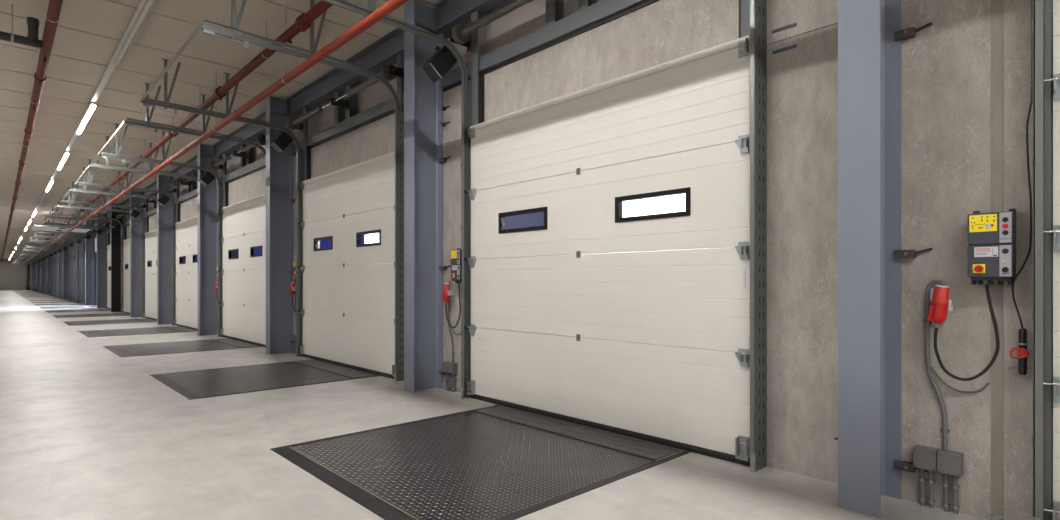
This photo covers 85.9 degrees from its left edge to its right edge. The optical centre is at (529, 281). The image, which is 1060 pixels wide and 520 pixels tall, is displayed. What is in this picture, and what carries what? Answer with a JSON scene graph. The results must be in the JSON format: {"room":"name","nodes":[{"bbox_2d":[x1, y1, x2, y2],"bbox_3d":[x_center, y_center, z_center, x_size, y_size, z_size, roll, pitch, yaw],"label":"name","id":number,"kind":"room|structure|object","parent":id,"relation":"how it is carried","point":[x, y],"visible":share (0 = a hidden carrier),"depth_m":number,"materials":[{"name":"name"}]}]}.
{"room":"distribution center","nodes":[
{"label":"distribution center","id":0,"kind":"room"},
{"bbox_2d":[0,259,31,289],"bbox_3d":[-87.541,-1.059,80.649,26.300,4.830,0.200,0,0,-43],"label":"wall","id":1,"kind":"structure","parent":0,"point":[13,276],"depth_m":87.84,"materials":[{"name":"grey concrete"}]},
{"bbox_2d":[0,0,439,258],"bbox_3d":[-43.886,-3.574,33.986,26.300,0.200,127.600,0,0,-43],"label":"ceiling","id":2,"kind":"structure","parent":0,"point":[88,34],"depth_m":9.65,"materials":[{"name":"grey metal"}]},
{"bbox_2d":[0,4,41,48],"bbox_3d":[-7.872,-3.229,5.809,4.398,0.490,0.124,0,0,-43],"label":"drain pipe","id":3,"kind":"object","parent":2,"relation":"hanging from","point":[32,40],"visible":1,"depth_m":7.20,"materials":[{"name":"grey plastic"}]},
{"bbox_2d":[27,17,38,26],"bbox_3d":[-6.330,-3.304,7.251,0.124,0.080,0.124,0,0,-43],"label":"socket","id":4,"kind":"object","parent":3,"relation":"attached to","point":[31,21],"depth_m":7.21,"materials":[{"name":"grey plastic"}]},
{"bbox_2d":[1,0,62,261],"bbox_3d":[-40.848,-3.222,44.352,0.140,0.505,116.590,0,0,-43],"label":"pipe","id":5,"kind":"object","parent":2,"relation":"hanging from","point":[54,7],"visible":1,"depth_m":8.72,"materials":[{"name":"red metal"}]},
{"bbox_2d":[9,0,142,258],"bbox_3d":[-36.409,-3.419,40.844,0.070,0.110,126.800,0,0,-43],"label":"lamp trunking","id":6,"kind":"object","parent":2,"relation":"hanging from","point":[110,68],"visible":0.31,"depth_m":10.19,"materials":[{"name":"grey metal"}]},
{"bbox_2d":[57,151,68,169],"bbox_3d":[-12.942,-3.324,15.760,0.090,0.078,2.800,0,0,-43],"label":"lamp","id":7,"kind":"object","parent":6,"relation":"attached to","point":[66,154],"visible":1,"depth_m":15.49,"materials":[{"name":"grey plastic"}]},
{"bbox_2d":[75,102,95,134],"bbox_3d":[-9.150,-3.324,11.707,0.090,0.078,2.800,0,0,-43],"label":"lamp","id":8,"kind":"object","parent":6,"relation":"attached to","point":[92,105],"visible":1,"depth_m":11.46,"materials":[{"name":"grey plastic"}]},
{"bbox_2d":[112,0,156,65],"bbox_3d":[-5.358,-3.324,7.654,0.090,0.078,2.800,0,0,-43],"label":"lamp","id":9,"kind":"object","parent":6,"relation":"attached to","point":[146,6],"visible":1,"depth_m":7.48,"materials":[{"name":"grey"}]},
{"bbox_2d":[120,198,129,210],"bbox_3d":[-16.569,-3.301,23.692,0.190,0.334,4.783,0,0,-43],"label":"steel beam","id":10,"kind":"structure","parent":2,"relation":"attached to","point":[126,202],"depth_m":24.58,"materials":[{"name":"grey metal"}]},
{"bbox_2d":[141,181,174,199],"bbox_3d":[-13.153,-3.301,20.040,0.190,0.334,4.783,0,0,-43],"label":"steel beam","id":11,"kind":"structure","parent":2,"relation":"attached to","point":[153,186],"depth_m":20.66,"materials":[{"name":"grey metal"}]},
{"bbox_2d":[22,0,332,260],"bbox_3d":[-38.254,-3.199,44.726,0.156,0.550,119.590,0,0,-43],"label":"pipe","id":12,"kind":"object","parent":2,"relation":"hanging from","point":[303,22],"visible":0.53,"depth_m":8.34,"materials":[{"name":"red"}]},
{"bbox_2d":[170,155,197,182],"bbox_3d":[-9.737,-3.301,16.389,0.190,0.334,4.783,0,0,-43],"label":"steel beam","id":13,"kind":"structure","parent":2,"relation":"attached to","point":[194,161],"depth_m":16.87,"materials":[{"name":"grey metal"}]},
{"bbox_2d":[20,0,408,265],"bbox_3d":[-38.254,-2.968,44.726,0.100,1.012,119.590,0,0,-43],"label":"pipe","id":14,"kind":"object","parent":2,"relation":"hanging from","point":[390,6],"visible":0.96,"depth_m":7.18,"materials":[{"name":"metal"}]},
{"bbox_2d":[213,111,265,158],"bbox_3d":[-6.321,-3.301,12.738,0.190,0.334,4.783,0,0,-43],"label":"steel beam","id":15,"kind":"structure","parent":2,"relation":"attached to","point":[248,132],"depth_m":13.00,"materials":[{"name":"grey metal"}]},
{"bbox_2d":[286,28,403,117],"bbox_3d":[-2.905,-3.301,9.087,0.190,0.334,4.783,0,0,-43],"label":"steel beam","id":16,"kind":"structure","parent":2,"relation":"attached to","point":[385,50],"depth_m":9.04,"materials":[{"name":"grey metal"}]},
{"bbox_2d":[435,0,510,34],"bbox_3d":[0.510,-3.301,5.435,0.190,0.334,4.783,0,0,-43],"label":"steel beam","id":17,"kind":"structure","parent":2,"relation":"attached to","point":[449,13],"depth_m":6.87,"materials":[{"name":"grey metal"}]},
{"bbox_2d":[110,0,600,228],"bbox_3d":[-34.312,-2.934,42.942,0.080,1.080,127.600,0,0,-43],"label":"wall","id":18,"kind":"structure","parent":0,"point":[530,17],"depth_m":7.02,"materials":[{"name":"grey"}]},
{"bbox_2d":[0,290,986,519],"bbox_3d":[-43.886,1.481,33.986,26.300,0.250,127.600,0,0,-43],"label":"floor","id":19,"kind":"structure","parent":0,"point":[87,432],"depth_m":4.71,"materials":[{"name":"concrete"}]},
{"bbox_2d":[39,253,40,292],"bbox_3d":[-59.401,-1.054,69.210,0.428,4.820,0.225,0,0,-43],"label":"steel column","id":20,"kind":"structure","parent":19,"relation":"on","point":[39,253],"depth_m":69.12,"materials":[{"name":"grey metal"}]},
{"bbox_2d":[23,239,57,252],"bbox_3d":[-41.433,-1.069,48.377,2.415,4.810,3.586,0,0,-43],"label":"door track","id":21,"kind":"object","parent":19,"relation":"on","point":[39,249],"visible":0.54,"depth_m":48.94,"materials":[{"name":"silver metal"}]},
{"bbox_2d":[41,251,43,292],"bbox_3d":[-55.985,-1.054,65.559,0.428,4.820,0.225,0,0,-43],"label":"steel column","id":22,"kind":"structure","parent":19,"relation":"on","point":[42,262],"depth_m":65.47,"materials":[{"name":"grey metal"}]},
{"bbox_2d":[25,235,62,250],"bbox_3d":[-38.017,-1.069,44.725,2.415,4.810,3.586,0,0,-43],"label":"door track","id":23,"kind":"object","parent":19,"relation":"on","point":[30,246],"visible":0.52,"depth_m":45.37,"materials":[{"name":"silver metal"}]},
{"bbox_2d":[44,251,46,293],"bbox_3d":[-52.570,-1.054,61.908,0.428,4.820,0.225,0,0,-43],"label":"steel column","id":24,"kind":"structure","parent":19,"relation":"on","point":[45,260],"depth_m":61.84,"materials":[{"name":"grey metal"}]},
{"bbox_2d":[27,231,68,248],"bbox_3d":[-34.601,-1.069,41.074,2.415,4.810,3.586,0,0,-43],"label":"door track","id":25,"kind":"object","parent":19,"relation":"on","point":[33,243],"visible":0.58,"depth_m":41.69,"materials":[{"name":"silver metal"}]},
{"bbox_2d":[47,249,49,294],"bbox_3d":[-49.154,-1.054,58.256,0.428,4.820,0.225,0,0,-43],"label":"steel column","id":26,"kind":"structure","parent":19,"relation":"on","point":[48,259],"depth_m":58.19,"materials":[{"name":"grey metal"}]},
{"bbox_2d":[50,245,53,295],"bbox_3d":[-45.738,-1.054,54.605,0.428,4.820,0.225,0,0,-43],"label":"steel column","id":27,"kind":"structure","parent":19,"relation":"on","point":[52,257],"depth_m":54.54,"materials":[{"name":"grey metal"}]},
{"bbox_2d":[30,231,76,300],"bbox_3d":[-31.185,-1.069,37.423,2.415,4.810,3.586,0,0,-43],"label":"door track","id":28,"kind":"object","parent":19,"relation":"on","point":[36,237],"visible":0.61,"depth_m":38.44,"materials":[{"name":"silver metal"}]},
{"bbox_2d":[54,243,57,296],"bbox_3d":[-42.322,-1.054,50.954,0.428,4.820,0.225,0,0,-43],"label":"steel column","id":29,"kind":"structure","parent":19,"relation":"on","point":[56,255],"depth_m":50.91,"materials":[{"name":"grey metal"}]},
{"bbox_2d":[34,219,85,302],"bbox_3d":[-27.725,-1.061,33.812,2.535,4.834,3.586,0,0,-43],"label":"door track","id":30,"kind":"object","parent":19,"relation":"on","point":[40,232],"visible":0.44,"depth_m":35.16,"materials":[{"name":"silver metal"}]},
{"bbox_2d":[58,240,62,297],"bbox_3d":[-38.906,-1.054,47.303,0.428,4.820,0.225,0,0,-43],"label":"steel column","id":31,"kind":"structure","parent":19,"relation":"on","point":[60,255],"depth_m":47.24,"materials":[{"name":"grey metal"}]},
{"bbox_2d":[35,303,85,305],"bbox_3d":[-27.744,1.359,33.767,2.400,0.033,2.370,0,0,-43],"label":"dock leveller","id":32,"kind":"object","parent":19,"relation":"on","point":[71,303],"visible":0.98,"depth_m":33.46,"materials":[{"name":"metal"}]},
{"bbox_2d":[63,236,68,298],"bbox_3d":[-35.490,-1.054,43.651,0.428,4.820,0.225,0,0,-43],"label":"steel column","id":33,"kind":"structure","parent":19,"relation":"on","point":[66,252],"depth_m":43.62,"materials":[{"name":"grey metal"}]},
{"bbox_2d":[40,211,96,304],"bbox_3d":[-24.309,-1.061,30.161,2.535,4.834,3.586,0,0,-43],"label":"door track","id":34,"kind":"object","parent":19,"relation":"on","point":[46,225],"visible":0.55,"depth_m":32.19,"materials":[{"name":"silver metal"}]},
{"bbox_2d":[32,225,96,252],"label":"door","id":35,"kind":"structure","parent":34,"relation":"attached to","point":[36,227],"depth_m":29.88,"materials":[{"name":"white metal"}]},
{"bbox_2d":[40,306,96,308],"bbox_3d":[-24.328,1.359,30.116,2.400,0.033,2.370,0,0,-43],"label":"dock leveller","id":36,"kind":"object","parent":19,"relation":"on","point":[61,306],"visible":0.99,"depth_m":29.60,"materials":[{"name":"metal"}]},
{"bbox_2d":[69,233,76,300],"bbox_3d":[-32.074,-1.054,40.000,0.428,4.820,0.225,0,0,-43],"label":"steel column","id":37,"kind":"structure","parent":19,"relation":"on","point":[71,250],"depth_m":39.95,"materials":[{"name":"grey metal"}]},
{"bbox_2d":[43,201,110,308],"bbox_3d":[-20.894,-1.061,26.510,2.535,4.834,3.586,0,0,-43],"label":"door track","id":38,"kind":"object","parent":19,"relation":"on","point":[52,216],"visible":0.4,"depth_m":27.56,"materials":[{"name":"silver metal"}]},
{"bbox_2d":[106,244,110,308],"bbox_3d":[-20.034,-0.225,27.303,0.104,3.159,3.384,0,0,-43],"label":"door","id":39,"kind":"structure","parent":38,"relation":"attached to","point":[108,306],"depth_m":28.13,"materials":[{"name":"white metal"}]},
{"bbox_2d":[46,309,110,312],"bbox_3d":[-20.912,1.359,26.464,2.400,0.033,2.370,0,0,-43],"label":"dock leveller","id":40,"kind":"object","parent":19,"relation":"on","point":[84,310],"visible":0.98,"depth_m":26.49,"materials":[{"name":"metal"}]},
{"bbox_2d":[77,233,84,302],"bbox_3d":[-28.658,-1.054,36.349,0.428,4.820,0.225,0,0,-43],"label":"steel column","id":41,"kind":"structure","parent":19,"relation":"on","point":[80,246],"depth_m":36.32,"materials":[{"name":"grey metal"}]},
{"bbox_2d":[51,187,129,312],"bbox_3d":[-17.478,-1.061,22.859,2.535,4.834,3.586,0,0,-43],"label":"door track","id":42,"kind":"object","parent":19,"relation":"on","point":[69,205],"visible":0.47,"depth_m":23.67,"materials":[{"name":"silver metal"}]},
{"bbox_2d":[122,238,129,313],"bbox_3d":[-16.618,-0.225,23.652,0.104,3.159,3.384,0,0,-43],"label":"door","id":43,"kind":"structure","parent":42,"relation":"attached to","point":[126,243],"depth_m":24.29,"materials":[{"name":"white metal"}]},
{"bbox_2d":[86,221,94,304],"bbox_3d":[-25.242,-1.054,32.698,0.430,4.820,0.375,0,0,-43],"label":"steel column","id":44,"kind":"structure","parent":19,"relation":"on","point":[89,243],"depth_m":32.66,"materials":[{"name":"grey metal"}]},
{"bbox_2d":[53,313,129,317],"bbox_3d":[-17.496,1.359,22.813,2.400,0.033,2.370,0,0,-43],"label":"dock leveller","id":45,"kind":"object","parent":19,"relation":"on","point":[106,314],"visible":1,"depth_m":22.64,"materials":[{"name":"metal"}]},
{"bbox_2d":[97,213,107,307],"bbox_3d":[-21.826,-1.054,29.047,0.430,4.820,0.375,0,0,-43],"label":"steel column","id":46,"kind":"structure","parent":19,"relation":"on","point":[100,238],"depth_m":29.02,"materials":[{"name":"grey metal"}]},
{"bbox_2d":[60,167,156,317],"bbox_3d":[-14.062,-1.061,19.207,2.535,4.834,3.586,0,0,-43],"label":"door track","id":47,"kind":"object","parent":19,"relation":"on","point":[72,189],"visible":0.52,"depth_m":20.09,"materials":[{"name":"silver metal"}]},
{"bbox_2d":[136,193,156,207],"bbox_3d":[-13.317,-2.819,19.955,0.325,0.210,3.900,0,0,-43],"label":"shaft","id":48,"kind":"object","parent":47,"relation":"attached to","point":[139,205],"visible":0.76,"depth_m":20.22,"materials":[{"name":"silver metal"}]},
{"bbox_2d":[129,208,140,218],"bbox_3d":[-14.706,-2.530,21.219,0.390,0.410,0.185,0,0,-43],"label":"operator","id":49,"kind":"object","parent":48,"relation":"attached to","point":[135,213],"visible":0.95,"depth_m":21.16,"materials":[{"name":"black plastic"}]},
{"bbox_2d":[143,229,156,320],"bbox_3d":[-13.202,-0.225,20.001,0.104,3.159,3.384,0,0,-43],"label":"door","id":50,"kind":"structure","parent":47,"relation":"attached to","point":[150,253],"depth_m":20.34,"materials":[{"name":"white metal"}]},
{"bbox_2d":[64,318,156,325],"bbox_3d":[-14.080,1.359,19.162,2.400,0.033,2.370,0,0,-43],"label":"dock leveller","id":51,"kind":"object","parent":19,"relation":"on","point":[119,321],"visible":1,"depth_m":19.19,"materials":[{"name":"metal"}]},
{"bbox_2d":[111,203,123,311],"bbox_3d":[-18.410,-1.054,25.396,0.430,4.820,0.375,0,0,-43],"label":"steel column","id":52,"kind":"structure","parent":19,"relation":"on","point":[115,232],"depth_m":25.37,"materials":[{"name":"black metal"}]},
{"bbox_2d":[75,136,197,324],"bbox_3d":[-10.646,-1.061,15.556,2.535,4.834,3.586,0,0,-43],"label":"door track","id":53,"kind":"object","parent":19,"relation":"on","point":[108,166],"visible":0.49,"depth_m":16.33,"materials":[{"name":"silver metal"}]},
{"bbox_2d":[165,170,197,192],"bbox_3d":[-9.901,-2.819,16.304,0.325,0.210,3.900,0,0,-43],"label":"shaft","id":54,"kind":"object","parent":53,"relation":"attached to","point":[169,189],"visible":0.78,"depth_m":16.33,"materials":[{"name":"silver metal"}]},
{"bbox_2d":[156,194,169,205],"bbox_3d":[-11.290,-2.530,17.568,0.390,0.410,0.185,0,0,-43],"label":"operator","id":55,"kind":"object","parent":54,"relation":"attached to","point":[163,199],"visible":0.93,"depth_m":17.49,"materials":[{"name":"black plastic"}]},
{"bbox_2d":[174,216,197,330],"bbox_3d":[-9.786,-0.225,16.349,0.104,3.159,3.384,0,0,-43],"label":"door","id":56,"kind":"structure","parent":53,"relation":"attached to","point":[186,299],"depth_m":16.49,"materials":[{"name":"white metal"}]},
{"bbox_2d":[130,190,144,316],"bbox_3d":[-14.994,-1.054,21.744,0.430,4.820,0.375,0,0,-43],"label":"steel column","id":57,"kind":"structure","parent":19,"relation":"on","point":[135,224],"depth_m":21.70,"materials":[{"name":"grey metal"}]},
{"bbox_2d":[79,326,197,336],"bbox_3d":[-10.664,1.359,15.511,2.400,0.033,2.370,0,0,-43],"label":"dock leveller","id":58,"kind":"object","parent":19,"relation":"on","point":[176,329],"visible":1,"depth_m":15.39,"materials":[{"name":"metal"}]},
{"bbox_2d":[157,172,173,324],"bbox_3d":[-11.578,-1.054,18.093,0.430,4.820,0.375,0,0,-43],"label":"steel column","id":59,"kind":"structure","parent":19,"relation":"on","point":[164,213],"depth_m":18.07,"materials":[{"name":"grey metal"}]},
{"bbox_2d":[98,83,265,336],"bbox_3d":[-7.230,-1.061,11.905,2.535,4.834,3.586,0,0,-43],"label":"door track","id":60,"kind":"object","parent":19,"relation":"on","point":[147,123],"visible":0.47,"depth_m":12.55,"materials":[{"name":"silver metal"}]},
{"bbox_2d":[210,134,265,169],"bbox_3d":[-6.485,-2.819,12.653,0.325,0.210,3.900,0,0,-43],"label":"shaft","id":61,"kind":"object","parent":60,"relation":"attached to","point":[261,139],"visible":0.87,"depth_m":12.63,"materials":[{"name":"silver metal"}]},
{"bbox_2d":[198,170,215,186],"bbox_3d":[-7.875,-2.530,13.917,0.390,0.410,0.185,0,0,-43],"label":"operator","id":62,"kind":"object","parent":61,"relation":"attached to","point":[207,178],"visible":0.92,"depth_m":13.85,"materials":[{"name":"black plastic"}]},
{"bbox_2d":[219,194,265,346],"bbox_3d":[-6.374,-0.225,12.686,0.125,3.159,3.483,0,0,-43],"label":"door","id":63,"kind":"structure","parent":60,"relation":"attached to","point":[243,304],"depth_m":12.64,"materials":[{"name":"white metal"}]},
{"bbox_2d":[103,338,260,356],"bbox_3d":[-7.248,1.359,11.859,2.400,0.033,2.370,0,0,-43],"label":"dock leveller","id":64,"kind":"object","parent":19,"relation":"on","point":[130,350],"visible":1,"depth_m":11.66,"materials":[{"name":"metal"}]},
{"bbox_2d":[198,143,218,335],"bbox_3d":[-8.162,-1.054,14.442,0.430,4.820,0.375,0,0,-43],"label":"steel column","id":65,"kind":"structure","parent":19,"relation":"on","point":[208,195],"depth_m":14.42,"materials":[{"name":"grey metal"}]},
{"bbox_2d":[150,359,378,399],"bbox_3d":[-3.832,1.359,8.208,2.400,0.033,2.370,0,0,-43],"label":"dock leveller","id":66,"kind":"object","parent":19,"relation":"on","point":[196,384],"visible":1,"depth_m":8.02,"materials":[{"name":"metal"}]},
{"bbox_2d":[140,0,403,381],"bbox_3d":[-3.814,-1.061,8.254,2.535,4.834,3.586,0,0,-43],"label":"door track","id":67,"kind":"object","parent":19,"relation":"on","point":[233,31],"visible":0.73,"depth_m":7.75,"materials":[{"name":"silver metal"}]},
{"bbox_2d":[286,63,403,132],"bbox_3d":[-3.069,-2.819,9.002,0.325,0.210,3.900,0,0,-43],"label":"shaft","id":68,"kind":"object","parent":67,"relation":"attached to","point":[389,72],"visible":0.94,"depth_m":8.54,"materials":[{"name":"silver metal"}]},
{"bbox_2d":[270,130,292,152],"bbox_3d":[-4.459,-2.530,10.266,0.390,0.410,0.185,0,0,-43],"label":"operator","id":69,"kind":"object","parent":68,"relation":"attached to","point":[283,139],"visible":0.89,"depth_m":10.20,"materials":[{"name":"black plastic"}]},
{"bbox_2d":[298,151,394,378],"bbox_3d":[-2.958,-0.225,9.035,0.125,3.159,3.483,0,0,-43],"label":"door","id":70,"kind":"structure","parent":67,"relation":"attached to","point":[348,311],"depth_m":8.83,"materials":[{"name":"white metal"}]},
{"bbox_2d":[266,95,295,354],"bbox_3d":[-4.746,-1.054,10.790,0.430,4.820,0.548,0,0,-43],"label":"steel column","id":71,"kind":"structure","parent":19,"relation":"on","point":[279,166],"depth_m":10.77,"materials":[{"name":"grey metal"}]},
{"bbox_2d":[404,0,450,392],"bbox_3d":[-1.330,-1.054,7.139,0.430,4.820,0.548,0,0,-43],"label":"steel column","id":72,"kind":"structure","parent":19,"relation":"on","point":[424,159],"depth_m":7.12,"materials":[{"name":"grey metal"}]},
{"bbox_2d":[270,405,689,519],"bbox_3d":[-0.416,1.359,4.557,2.400,0.033,2.370,0,0,-43],"label":"dock leveller","id":73,"kind":"object","parent":19,"relation":"on","point":[496,462],"visible":1,"depth_m":4.25,"materials":[{"name":"metal"}]},
{"bbox_2d":[298,0,766,471],"bbox_3d":[-0.398,-1.061,4.603,2.535,4.834,3.586,0,0,-43],"label":"door track","id":74,"kind":"object","parent":19,"relation":"on","point":[758,8],"visible":0.96,"depth_m":4.13,"materials":[{"name":"silver metal"}]},
{"bbox_2d":[447,0,533,51],"bbox_3d":[0.347,-2.819,5.350,0.325,0.210,3.900,0,0,-43],"label":"shaft","id":75,"kind":"object","parent":74,"relation":"attached to","point":[460,34],"visible":0.99,"depth_m":6.23,"materials":[{"name":"silver metal"}]},
{"bbox_2d":[422,45,456,82],"bbox_3d":[-1.043,-2.530,6.614,0.390,0.410,0.185,0,0,-43],"label":"operator","id":76,"kind":"object","parent":75,"relation":"attached to","point":[443,59],"visible":0.93,"depth_m":6.55,"materials":[{"name":"black plastic"}]},
{"bbox_2d":[464,35,749,465],"bbox_3d":[0.458,-0.225,5.384,0.125,3.159,3.483,0,0,-43],"label":"door","id":77,"kind":"structure","parent":74,"relation":"attached to","point":[652,344],"depth_m":5.00,"materials":[{"name":"white metal"}]},
{"bbox_2d":[834,0,932,517],"bbox_3d":[2.086,-1.054,3.488,0.430,4.820,0.548,0,0,-43],"label":"steel column","id":78,"kind":"structure","parent":19,"relation":"on","point":[871,34],"depth_m":3.38,"materials":[{"name":"grey metal"}]},
{"bbox_2d":[983,512,1002,519],"bbox_3d":[2.596,1.329,3.195,0.011,0.061,0.090,0,0,-43],"label":"clip","id":79,"kind":"object","parent":19,"relation":"on","point":[987,515],"visible":1,"depth_m":3.19,"materials":[{"name":"metal"}]},
{"bbox_2d":[1032,0,1052,519],"bbox_3d":[3.018,-1.061,0.951,2.535,4.834,3.586,0,0,-43],"label":"door track","id":80,"kind":"object","parent":19,"relation":"on","point":[1042,21],"visible":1,"depth_m":2.98,"materials":[{"name":"silver metal"}]},
{"bbox_2d":[1043,0,1059,519],"bbox_3d":[3.874,-0.225,1.732,0.125,3.159,3.483,0,0,-43],"label":"door","id":81,"kind":"structure","parent":80,"relation":"attached to","point":[1056,3],"depth_m":2.96,"materials":[{"name":"white metal"}]},
{"bbox_2d":[110,0,1032,519],"bbox_3d":[-34.356,-0.519,42.901,0.200,3.750,127.600,0,0,-43],"label":"wall","id":82,"kind":"structure","parent":0,"point":[946,67],"depth_m":3.83,"materials":[{"name":"concrete"}]},
{"bbox_2d":[122,210,129,239],"bbox_3d":[-16.530,-2.471,23.727,0.195,1.315,4.760,0,0,-43],"label":"frame","id":83,"kind":"object","parent":82,"relation":"attached to","point":[125,224],"visible":0.24,"depth_m":24.82,"materials":[{"name":"grey paint"}]},
{"bbox_2d":[143,194,156,232],"bbox_3d":[-13.114,-2.471,20.076,0.195,1.315,4.760,0,0,-43],"label":"frame","id":84,"kind":"object","parent":82,"relation":"attached to","point":[152,212],"visible":0.3,"depth_m":21.17,"materials":[{"name":"grey paint"}]},
{"bbox_2d":[174,173,197,222],"bbox_3d":[-9.699,-2.471,16.425,0.195,1.315,4.760,0,0,-43],"label":"frame","id":85,"kind":"object","parent":82,"relation":"attached to","point":[192,193],"visible":0.54,"depth_m":16.96,"materials":[{"name":"grey paint"}]},
{"bbox_2d":[217,144,265,206],"bbox_3d":[-6.283,-2.471,12.773,0.195,1.315,4.760,0,0,-43],"label":"frame","id":86,"kind":"object","parent":82,"relation":"attached to","point":[247,167],"visible":0.44,"depth_m":13.10,"materials":[{"name":"grey paint"}]},
{"bbox_2d":[290,283,295,311],"bbox_3d":[-4.343,0.292,10.568,0.142,0.555,0.324,0,0,-43],"label":"plug","id":87,"kind":"object","parent":82,"relation":"attached to","point":[292,285],"visible":0.59,"depth_m":10.60,"materials":[{"name":"red plastic"}]},
{"bbox_2d":[291,54,403,180],"bbox_3d":[-2.867,-2.471,9.122,0.195,1.315,4.760,0,0,-43],"label":"frame","id":88,"kind":"object","parent":82,"relation":"attached to","point":[345,121],"visible":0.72,"depth_m":9.17,"materials":[{"name":"grey paint"}]},
{"bbox_2d":[442,361,450,390],"bbox_3d":[-1.034,1.178,7.076,0.082,0.356,0.117,0,0,-43],"label":"junction box","id":89,"kind":"object","parent":82,"relation":"attached to","point":[444,364],"visible":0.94,"depth_m":7.06,"materials":[{"name":"grey plastic"}]},
{"bbox_2d":[442,283,460,327],"bbox_3d":[-0.927,0.292,6.917,0.142,0.555,0.324,0,0,-43],"label":"plug","id":90,"kind":"object","parent":82,"relation":"attached to","point":[448,290],"visible":1,"depth_m":6.94,"materials":[{"name":"red plastic"}]},
{"bbox_2d":[447,362,457,391],"bbox_3d":[-0.953,1.178,6.989,0.082,0.356,0.115,0,0,-43],"label":"junction box","id":91,"kind":"object","parent":82,"relation":"attached to","point":[452,368],"visible":1,"depth_m":6.97,"materials":[{"name":"grey plastic"}]},
{"bbox_2d":[448,281,460,361],"bbox_3d":[-0.936,0.492,6.979,0.077,1.008,0.321,0,0,-43],"label":"conduit","id":92,"kind":"object","parent":82,"relation":"attached to","point":[449,282],"visible":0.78,"depth_m":7.04,"materials":[{"name":"grey plastic"}]},
{"bbox_2d":[451,248,460,282],"bbox_3d":[-0.851,-0.192,6.816,0.168,0.419,0.196,0,0,-43],"label":"control box","id":93,"kind":"object","parent":82,"relation":"attached to","point":[455,254],"visible":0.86,"depth_m":6.77,"materials":[{"name":"grey plastic"}]},
{"bbox_2d":[440,0,749,125],"bbox_3d":[0.549,-2.471,5.471,0.195,1.315,4.760,0,0,-43],"label":"frame","id":94,"kind":"object","parent":82,"relation":"attached to","point":[565,19],"visible":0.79,"depth_m":5.80,"materials":[{"name":"grey paint"}]},
{"bbox_2d":[772,44,796,54],"bbox_3d":[1.823,-1.664,4.081,0.008,0.024,0.174,0,0,-43],"label":"plate","id":95,"kind":"object","parent":82,"relation":"attached to","point":[795,45],"visible":1,"depth_m":4.08,"materials":[{"name":"grey metal"}]},
{"bbox_2d":[772,23,796,33],"bbox_3d":[1.823,-1.816,4.081,0.008,0.024,0.174,0,0,-43],"label":"plate","id":96,"kind":"object","parent":82,"relation":"attached to","point":[793,24],"visible":1,"depth_m":4.08,"materials":[{"name":"grey metal"}]},
{"bbox_2d":[913,445,938,507],"bbox_3d":[2.382,1.178,3.424,0.082,0.356,0.117,0,0,-43],"label":"junction box","id":97,"kind":"object","parent":82,"relation":"attached to","point":[924,457],"visible":0.97,"depth_m":3.41,"materials":[{"name":"grey plastic"}]},
{"bbox_2d":[937,449,963,513],"bbox_3d":[2.463,1.178,3.337,0.082,0.356,0.115,0,0,-43],"label":"junction box","id":98,"kind":"object","parent":82,"relation":"attached to","point":[948,462],"visible":1,"depth_m":3.32,"materials":[{"name":"grey plastic"}]},
{"bbox_2d":[923,279,989,449],"bbox_3d":[2.480,0.492,3.328,0.077,1.008,0.321,0,0,-43],"label":"conduit","id":99,"kind":"object","parent":82,"relation":"attached to","point":[944,429],"visible":0.94,"depth_m":3.41,"materials":[{"name":"grey plastic"}]},
{"bbox_2d":[928,284,999,380],"bbox_3d":[2.489,0.292,3.265,0.142,0.555,0.324,0,0,-43],"label":"plug","id":100,"kind":"object","parent":82,"relation":"attached to","point":[939,295],"visible":1,"depth_m":3.29,"materials":[{"name":"red plastic"}]},
{"bbox_2d":[931,286,949,303],"bbox_3d":[2.397,0.079,3.324,0.086,0.103,0.091,0,0,-43],"label":"socket","id":101,"kind":"object","parent":100,"relation":"attached to","point":[939,294],"depth_m":3.29,"materials":[{"name":"red plastic"}]},
{"bbox_2d":[968,208,1015,284],"bbox_3d":[2.565,-0.192,3.165,0.168,0.419,0.196,0,0,-43],"label":"control box","id":102,"kind":"object","parent":82,"relation":"attached to","point":[991,236],"visible":1,"depth_m":3.12,"materials":[{"name":"grey plastic"}]},
{"bbox_2d":[973,264,984,272],"bbox_3d":[2.484,-0.071,3.152,0.032,0.050,0.054,0,0,-43],"label":"switch","id":103,"kind":"object","parent":102,"relation":"attached to","point":[977,268],"depth_m":3.15,"materials":[{"name":"red"}]},
{"bbox_2d":[991,0,1002,519],"bbox_3d":[2.639,-0.188,3.216,0.014,3.087,0.059,0,0,-43],"label":"trim","id":104,"kind":"structure","parent":82,"relation":"attached to","point":[996,5],"depth_m":3.21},
{"bbox_2d":[1026,0,1032,232],"bbox_3d":[2.713,-0.894,3.089,0.049,1.300,0.014,0,0,-19],"label":"loose cable","id":105,"kind":"object","parent":82,"relation":"attached to","point":[1031,101],"visible":0.97,"depth_m":3.09,"materials":[{"name":"black plastic"}]},
{"bbox_2d":[1008,233,1031,374],"bbox_3d":[2.670,0.121,3.104,0.061,0.770,0.098,0,0,-43],"label":"coupling","id":106,"kind":"object","parent":105,"relation":"hanging from","point":[1023,353],"visible":1,"depth_m":3.09,"materials":[{"name":"black plastic"}]},
{"label":"outside","id":107,"kind":"structure","parent":0,"visible":0},
{"bbox_3d":[-19.446,2.606,70.818,59.680,0.100,190.000,0,0,-43],"label":"ground","id":108,"kind":"structure","parent":107,"visible":0},
{"bbox_2d":[364,212,555,263],"bbox_3d":[0.647,0.581,12.478,8.047,3.950,2.500,0,0,-43],"label":"trailer","id":109,"kind":"object","parent":108,"relation":"on","point":[533,219],"visible":0.02,"depth_m":10.17,"materials":[{"name":"white"}]},
{"bbox_2d":[598,194,727,253],"bbox_3d":[4.063,0.581,8.827,8.047,3.950,2.500,0,0,-43],"label":"trailer","id":110,"kind":"object","parent":108,"relation":"on","point":[675,203],"visible":0.02,"depth_m":5.96,"materials":[{"name":"white"}]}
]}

